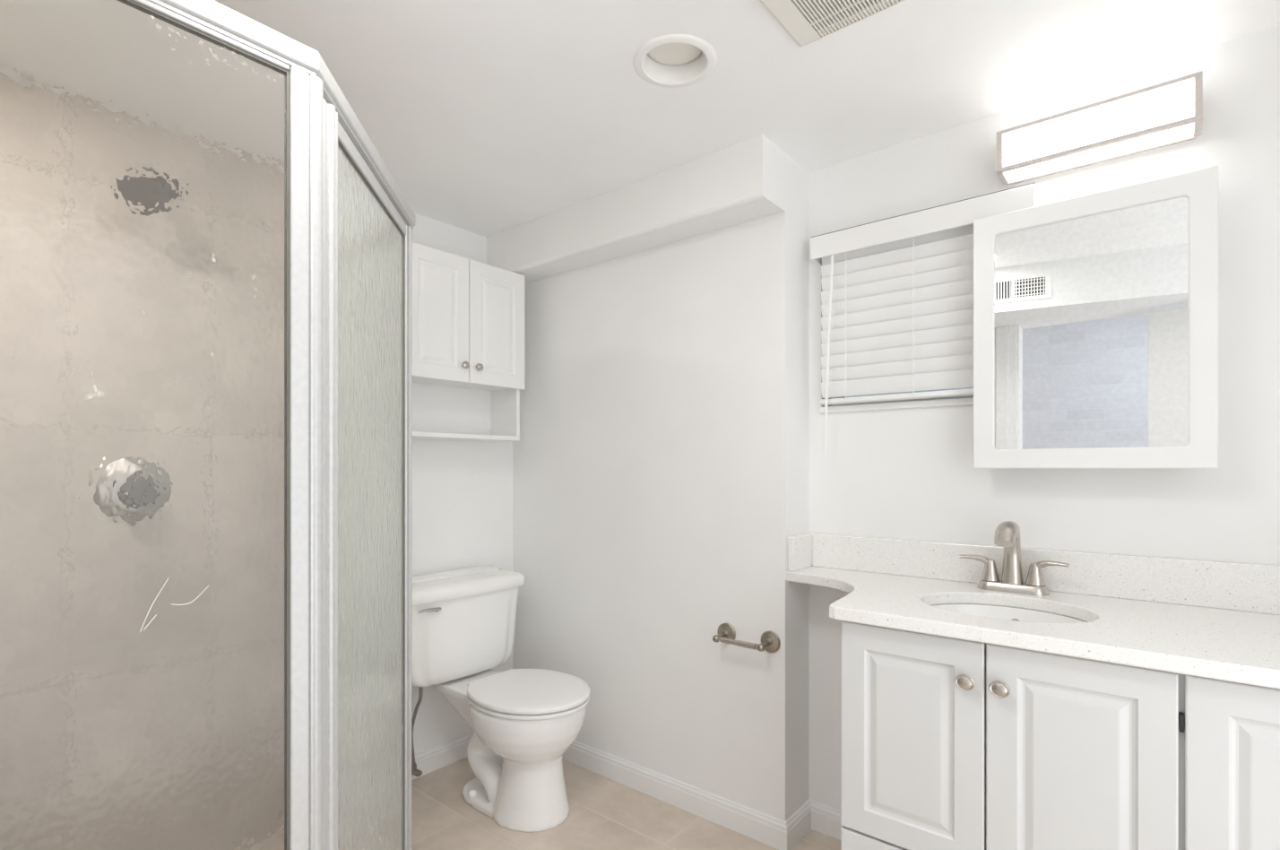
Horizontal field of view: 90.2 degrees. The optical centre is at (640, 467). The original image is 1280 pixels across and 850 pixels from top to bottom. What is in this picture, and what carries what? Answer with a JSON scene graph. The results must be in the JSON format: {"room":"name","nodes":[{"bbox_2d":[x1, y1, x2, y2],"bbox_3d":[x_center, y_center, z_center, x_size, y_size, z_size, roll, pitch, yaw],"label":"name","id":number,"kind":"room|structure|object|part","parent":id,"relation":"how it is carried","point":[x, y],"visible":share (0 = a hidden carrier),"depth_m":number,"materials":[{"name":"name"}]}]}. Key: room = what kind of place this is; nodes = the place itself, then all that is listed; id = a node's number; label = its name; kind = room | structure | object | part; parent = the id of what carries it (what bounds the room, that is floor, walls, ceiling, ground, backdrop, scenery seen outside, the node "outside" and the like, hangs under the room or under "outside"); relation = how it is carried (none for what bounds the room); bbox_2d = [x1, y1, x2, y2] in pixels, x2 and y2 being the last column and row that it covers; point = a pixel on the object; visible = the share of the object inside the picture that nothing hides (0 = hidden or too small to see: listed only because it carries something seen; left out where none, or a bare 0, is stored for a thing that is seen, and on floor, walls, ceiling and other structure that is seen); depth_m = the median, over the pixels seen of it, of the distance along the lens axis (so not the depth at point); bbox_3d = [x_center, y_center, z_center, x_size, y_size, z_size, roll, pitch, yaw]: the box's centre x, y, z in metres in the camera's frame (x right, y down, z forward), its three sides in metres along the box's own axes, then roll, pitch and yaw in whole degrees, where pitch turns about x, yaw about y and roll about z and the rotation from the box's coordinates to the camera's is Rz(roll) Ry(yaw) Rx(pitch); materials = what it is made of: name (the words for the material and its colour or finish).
{"room":"bathroom","nodes":[
{"label":"bathroom","id":0,"kind":"room"},
{"bbox_2d":[411,212,513,753],"bbox_3d":[-0.852,0.102,2.529,0.100,2.155,0.904,0,0,40],"label":"wall","id":1,"kind":"structure","parent":0,"point":[462,490],"depth_m":2.57,"materials":[{"name":"paint"}]},
{"bbox_2d":[411,687,423,776],"bbox_3d":[-0.834,0.971,2.381,0.089,0.381,0.052,0,0,40],"label":"hose","id":2,"kind":"object","parent":1,"relation":"attached to","point":[416,772],"visible":0.69,"depth_m":2.37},
{"bbox_2d":[411,731,473,779],"bbox_3d":[-0.813,1.137,2.487,0.014,0.087,0.819,0,0,40],"label":"baseboard","id":3,"kind":"structure","parent":1,"relation":"attached to","point":[428,760],"depth_m":2.52,"materials":[{"name":"paint"}]},
{"bbox_2d":[411,242,524,441],"bbox_3d":[-0.706,-0.450,2.454,0.219,0.676,0.533,0,0,40],"label":"upper cabinet","id":4,"kind":"object","parent":1,"relation":"attached to","point":[468,315],"visible":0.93,"depth_m":2.44,"materials":[{"name":"paint"}]},
{"bbox_3d":[-0.731,-0.553,2.300,0.017,0.466,0.264,0,0,40],"label":"door","id":5,"kind":"part","parent":4,"relation":"part of","materials":[{"name":"paint"}]},
{"bbox_2d":[411,431,516,441],"bbox_3d":[-0.722,-0.120,2.467,0.178,0.016,0.477,0,0,40],"label":"shelf","id":6,"kind":"object","parent":4,"relation":"attached to","point":[421,435],"depth_m":2.47,"materials":[{"name":"paint"}]},
{"bbox_3d":[-0.648,-0.382,2.370,0.022,0.028,0.031,0,0,40],"label":"knob","id":7,"kind":"part","parent":4,"relation":"part of","materials":[{"name":"silver metal"}]},
{"bbox_3d":[-0.609,-0.382,2.417,0.022,0.028,0.031,0,0,40],"label":"knob","id":8,"kind":"part","parent":4,"relation":"part of","materials":[{"name":"silver metal"}]},
{"bbox_3d":[-0.560,-0.553,2.507,0.017,0.466,0.266,0,0,40],"label":"door","id":9,"kind":"part","parent":4,"relation":"part of","materials":[{"name":"paint"}]},
{"bbox_2d":[411,757,840,849],"bbox_3d":[-0.208,1.230,0.547,3.618,0.100,3.579,0,0,40],"label":"floor","id":10,"kind":"structure","parent":0,"point":[605,813],"depth_m":2.11,"materials":[{"name":"tile"}]},
{"bbox_2d":[411,564,589,831],"bbox_3d":[-0.506,0.793,2.279,0.741,0.774,0.529,0,0,40],"label":"toilet","id":11,"kind":"object","parent":10,"relation":"on","point":[523,722],"visible":0.99,"depth_m":2.22,"materials":[{"name":"ceramic"}]},
{"bbox_3d":[-0.742,0.502,2.238,0.038,0.026,0.087,0,0,40],"label":"flush lever","id":12,"kind":"part","parent":11,"relation":"part of","materials":[{"name":"silver metal"}]},
{"bbox_3d":[-0.703,0.627,2.442,0.217,0.306,0.501,0,0,40],"label":"tank","id":13,"kind":"part","parent":11,"relation":"part of","materials":[{"name":"ceramic"}]},
{"bbox_3d":[-0.699,0.440,2.438,0.241,0.067,0.529,0,0,40],"label":"tank lid","id":14,"kind":"part","parent":11,"relation":"part of","materials":[{"name":"ceramic"}]},
{"bbox_3d":[-0.476,0.986,2.278,0.660,0.389,0.378,0,0,40],"label":"bowl","id":15,"kind":"part","parent":11,"relation":"part of","materials":[{"name":"ceramic"}]},
{"bbox_3d":[-0.372,0.782,2.192,0.423,0.012,0.382,0,0,40],"label":"seat","id":16,"kind":"part","parent":11,"relation":"part of","materials":[{"name":"white plastic"}]},
{"bbox_3d":[-0.372,0.760,2.192,0.423,0.023,0.382,0,0,40],"label":"lid","id":17,"kind":"part","parent":11,"relation":"part of","materials":[{"name":"white plastic"}]},
{"bbox_2d":[840,620,1178,849],"bbox_3d":[0.857,0.765,1.487,0.608,0.830,0.541,0,0,40],"label":"vanity cabinet","id":18,"kind":"object","parent":10,"relation":"on","point":[947,743],"visible":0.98,"depth_m":1.28,"materials":[{"name":"paint"}]},
{"bbox_3d":[0.590,0.958,1.402,0.300,0.234,0.018,0,0,40],"label":"drawer","id":19,"kind":"part","parent":18,"relation":"part of","materials":[{"name":"paint"}]},
{"bbox_3d":[0.590,0.597,1.402,0.300,0.477,0.018,0,0,40],"label":"door","id":20,"kind":"part","parent":18,"relation":"part of","materials":[{"name":"paint"}]},
{"bbox_3d":[0.668,0.438,1.310,0.037,0.033,0.026,0,0,40],"label":"knob","id":21,"kind":"part","parent":18,"relation":"part of","materials":[{"name":"silver metal"}]},
{"bbox_3d":[0.717,0.438,1.269,0.037,0.033,0.026,0,0,40],"label":"knob","id":22,"kind":"part","parent":18,"relation":"part of","materials":[{"name":"silver metal"}]},
{"bbox_3d":[0.824,0.717,1.209,0.299,0.717,0.018,0,0,40],"label":"door","id":23,"kind":"part","parent":18,"relation":"part of","materials":[{"name":"paint"}]},
{"bbox_2d":[1178,673,1279,849],"bbox_3d":[1.328,0.765,1.098,0.624,0.830,0.541,0,0,40],"label":"vanity cabinet","id":24,"kind":"object","parent":10,"relation":"on","point":[1229,731],"visible":0.67,"depth_m":1.07,"materials":[{"name":"paint"}]},
{"bbox_2d":[786,533,1279,689],"bbox_3d":[0.986,0.282,1.392,1.571,0.136,0.557,0,0,40],"label":"countertop","id":25,"kind":"structure","parent":24,"relation":"on","point":[1206,618],"depth_m":1.47,"materials":[{"name":"stone"}]},
{"bbox_2d":[930,603,1086,622],"bbox_3d":[0.846,0.429,1.483,0.392,0.157,0.334,0,0,40],"label":"sink basin","id":26,"kind":"object","parent":25,"relation":"in","point":[993,611],"visible":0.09,"depth_m":1.61,"materials":[{"name":"ceramic"}]},
{"bbox_2d":[960,520,1069,595],"bbox_3d":[0.963,0.227,1.655,0.179,0.185,0.188,0,0,-7],"label":"faucet","id":27,"kind":"object","parent":25,"relation":"on","point":[1007,532],"visible":1,"depth_m":1.64,"materials":[{"name":"silver metal"}]},
{"bbox_3d":[0.911,0.266,1.712,0.096,0.065,0.045,0,0,40],"label":"handle","id":28,"kind":"part","parent":27,"relation":"part of","materials":[{"name":"silver metal"}]},
{"bbox_3d":[0.939,0.220,1.625,0.053,0.170,0.146,0,0,40],"label":"spout","id":29,"kind":"part","parent":27,"relation":"part of","materials":[{"name":"silver metal"}]},
{"bbox_3d":[0.970,0.309,1.663,0.163,0.022,0.060,0,0,40],"label":"plate","id":30,"kind":"part","parent":27,"relation":"part of","materials":[{"name":"silver metal"}]},
{"bbox_3d":[1.029,0.266,1.614,0.096,0.065,0.045,0,0,40],"label":"handle","id":31,"kind":"part","parent":27,"relation":"part of","materials":[{"name":"silver metal"}]},
{"bbox_3d":[-1.011,1.145,1.367,1.137,0.070,1.120,0,0,40],"label":"trim","id":32,"kind":"structure","parent":10,"relation":"on","visible":0},
{"bbox_2d":[0,0,415,849],"bbox_3d":[-0.809,0.206,1.387,0.479,1.808,1.579,0,0,-6],"label":"shower enclosure","id":33,"kind":"object","parent":32,"relation":"on","point":[205,247],"visible":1,"depth_m":0.95,"materials":[{"name":"glass"}]},
{"bbox_3d":[-0.755,0.203,0.831,0.005,1.715,0.571,0,0,40],"label":"glass pane","id":34,"kind":"part","parent":33,"relation":"part of","materials":[{"name":"clear glass"}]},
{"bbox_3d":[-0.755,0.212,0.831,0.022,1.745,0.619,0,0,40],"label":"fixed panel","id":35,"kind":"part","parent":33,"relation":"part of","materials":[{"name":"glass"}]},
{"bbox_3d":[-0.810,-0.677,1.387,0.477,0.042,1.579,0,0,-6],"label":"header rail","id":36,"kind":"part","parent":33,"relation":"part of","materials":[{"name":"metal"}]},
{"bbox_3d":[-0.554,0.214,1.079,0.035,1.741,0.034,0,0,40],"label":"post","id":37,"kind":"part","parent":33,"relation":"part of","materials":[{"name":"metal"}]},
{"bbox_3d":[-0.595,0.214,1.413,0.022,1.717,0.615,0,0,-7],"label":"door panel","id":38,"kind":"part","parent":33,"relation":"part of","materials":[{"name":"glass"}]},
{"bbox_3d":[-0.596,0.209,1.425,0.005,1.659,0.531,0,0,-7],"label":"glass pane","id":39,"kind":"part","parent":33,"relation":"part of","materials":[{"name":"clear glass"}]},
{"bbox_3d":[-0.637,0.214,1.738,0.027,1.741,0.044,0,0,-31],"label":"post","id":40,"kind":"part","parent":33,"relation":"part of","materials":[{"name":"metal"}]},
{"bbox_2d":[513,153,808,821],"bbox_3d":[-0.007,0.102,2.527,1.406,2.155,0.270,0,0,40],"label":"wall","id":41,"kind":"structure","parent":0,"point":[661,454],"depth_m":2.24,"materials":[{"name":"paint"}]},
{"bbox_2d":[486,134,785,284],"bbox_3d":[-0.100,-0.885,2.337,1.306,0.180,0.142,0,0,40],"label":"soffit","id":42,"kind":"object","parent":41,"relation":"attached to","point":[742,182],"depth_m":2.15,"materials":[{"name":"paint"}]},
{"bbox_2d":[562,740,787,849],"bbox_3d":[-0.053,1.137,2.381,1.320,0.087,0.014,0,0,40],"label":"baseboard","id":43,"kind":"structure","parent":41,"relation":"attached to","point":[767,829],"depth_m":2.20,"materials":[{"name":"paint"}]},
{"bbox_2d":[712,622,780,652],"bbox_3d":[0.325,0.546,2.029,0.229,0.068,0.076,0,0,40],"label":"toilet paper holder","id":44,"kind":"object","parent":41,"relation":"attached to","point":[770,640],"visible":1,"depth_m":2.00,"materials":[{"name":"grey metal"}]},
{"bbox_3d":[0.259,0.551,2.076,0.022,0.024,0.064,0,0,40],"label":"arm","id":45,"kind":"part","parent":44,"relation":"part of","materials":[{"name":"grey metal"}]},
{"bbox_3d":[0.383,0.551,1.973,0.022,0.024,0.064,0,0,40],"label":"arm","id":46,"kind":"part","parent":44,"relation":"part of","materials":[{"name":"grey metal"}]},
{"bbox_2d":[785,799,811,849],"bbox_3d":[0.504,1.137,2.031,0.014,0.087,0.184,0,0,40],"label":"baseboard","id":47,"kind":"structure","parent":41,"relation":"attached to","point":[799,824],"depth_m":2.02,"materials":[{"name":"paint"}]},
{"bbox_2d":[214,0,1279,237],"bbox_3d":[-0.208,-1.035,0.547,3.618,0.120,3.579,0,0,40],"label":"ceiling","id":48,"kind":"structure","parent":0,"point":[488,117],"depth_m":1.59,"materials":[{"name":"paint"}]},
{"bbox_2d":[632,34,717,87],"bbox_3d":[0.084,-1.017,1.534,0.201,0.096,0.201,0,0,40],"label":"recessed light","id":49,"kind":"object","parent":48,"relation":"in","point":[670,60],"visible":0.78,"depth_m":1.56,"materials":[{"name":"white plastic"}]},
{"bbox_2d":[759,0,905,46],"bbox_3d":[0.392,-0.968,1.254,0.313,0.014,0.303,0,0,40],"label":"ceiling vent","id":50,"kind":"object","parent":48,"relation":"in","point":[806,21],"visible":1,"depth_m":1.35,"materials":[{"name":"beige plastic"}]},
{"bbox_2d":[808,25,1279,810],"bbox_3d":[1.240,0.102,1.620,1.672,2.155,0.120,0,0,40],"label":"wall","id":51,"kind":"structure","parent":0,"point":[910,473],"depth_m":1.65,"materials":[{"name":"paint"}]},
{"bbox_2d":[808,798,842,839],"bbox_3d":[0.676,1.137,1.999,0.320,0.087,0.014,0,0,40],"label":"baseboard","id":52,"kind":"structure","parent":51,"relation":"attached to","point":[825,819],"depth_m":2.06,"materials":[{"name":"paint"}]},
{"bbox_2d":[819,386,973,413],"bbox_3d":[0.842,-0.449,1.937,0.576,0.542,0.129,0,0,40],"label":"window","id":53,"kind":"structure","parent":51,"relation":"in","point":[968,400],"depth_m":1.94,"materials":[{"name":"paint"}]},
{"bbox_3d":[0.833,-0.188,1.925,0.576,0.020,0.099,0,0,40],"label":"sill","id":54,"kind":"part","parent":53,"relation":"part of","materials":[{"name":"paint"}]},
{"bbox_3d":[0.874,-0.456,1.974,0.498,0.458,0.005,0,0,40],"label":"pane","id":55,"kind":"part","parent":53,"relation":"part of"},
{"bbox_2d":[810,181,1038,453],"bbox_3d":[0.795,-0.389,1.854,0.612,0.688,0.086,0,0,40],"label":"window blind","id":56,"kind":"object","parent":51,"relation":"attached to","point":[897,293],"visible":0.87,"depth_m":1.88,"materials":[{"name":"white plastic"}]},
{"bbox_3d":[0.636,-0.443,1.970,0.006,0.474,0.005,0,0,40],"label":"ladder cord","id":57,"kind":"part","parent":56,"relation":"part of","materials":[{"name":"white fabric"}]},
{"bbox_3d":[0.792,-0.210,1.875,0.543,0.015,0.048,0,0,40],"label":"rail","id":58,"kind":"part","parent":56,"relation":"part of","materials":[{"name":"white plastic"}]},
{"bbox_3d":[0.790,-0.443,1.843,0.006,0.474,0.005,0,0,40],"label":"ladder cord","id":59,"kind":"part","parent":56,"relation":"part of","materials":[{"name":"white fabric"}]},
{"bbox_2d":[812,533,1279,614],"bbox_3d":[1.164,0.267,1.591,1.550,0.106,0.020,0,0,40],"label":"backsplash","id":60,"kind":"structure","parent":51,"relation":"attached to","point":[1219,584],"depth_m":1.60,"materials":[{"name":"stone"}]},
{"bbox_2d":[973,165,1218,468],"bbox_3d":[1.106,-0.329,1.583,0.484,0.660,0.106,0,0,40],"label":"mirror","id":61,"kind":"object","parent":51,"relation":"attached to","point":[1095,315],"visible":1,"depth_m":1.52,"materials":[{"name":"paint"}]},
{"bbox_3d":[1.077,-0.329,1.549,0.397,0.573,0.004,0,0,40],"label":"glass","id":62,"kind":"part","parent":61,"relation":"part of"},
{"bbox_2d":[996,70,1202,185],"bbox_3d":[1.116,-0.821,1.572,0.402,0.117,0.110,0,0,40],"label":"vanity light","id":63,"kind":"object","parent":51,"relation":"attached to","point":[1168,113],"visible":1,"depth_m":1.53,"materials":[{"name":"silver metal"}]}
]}

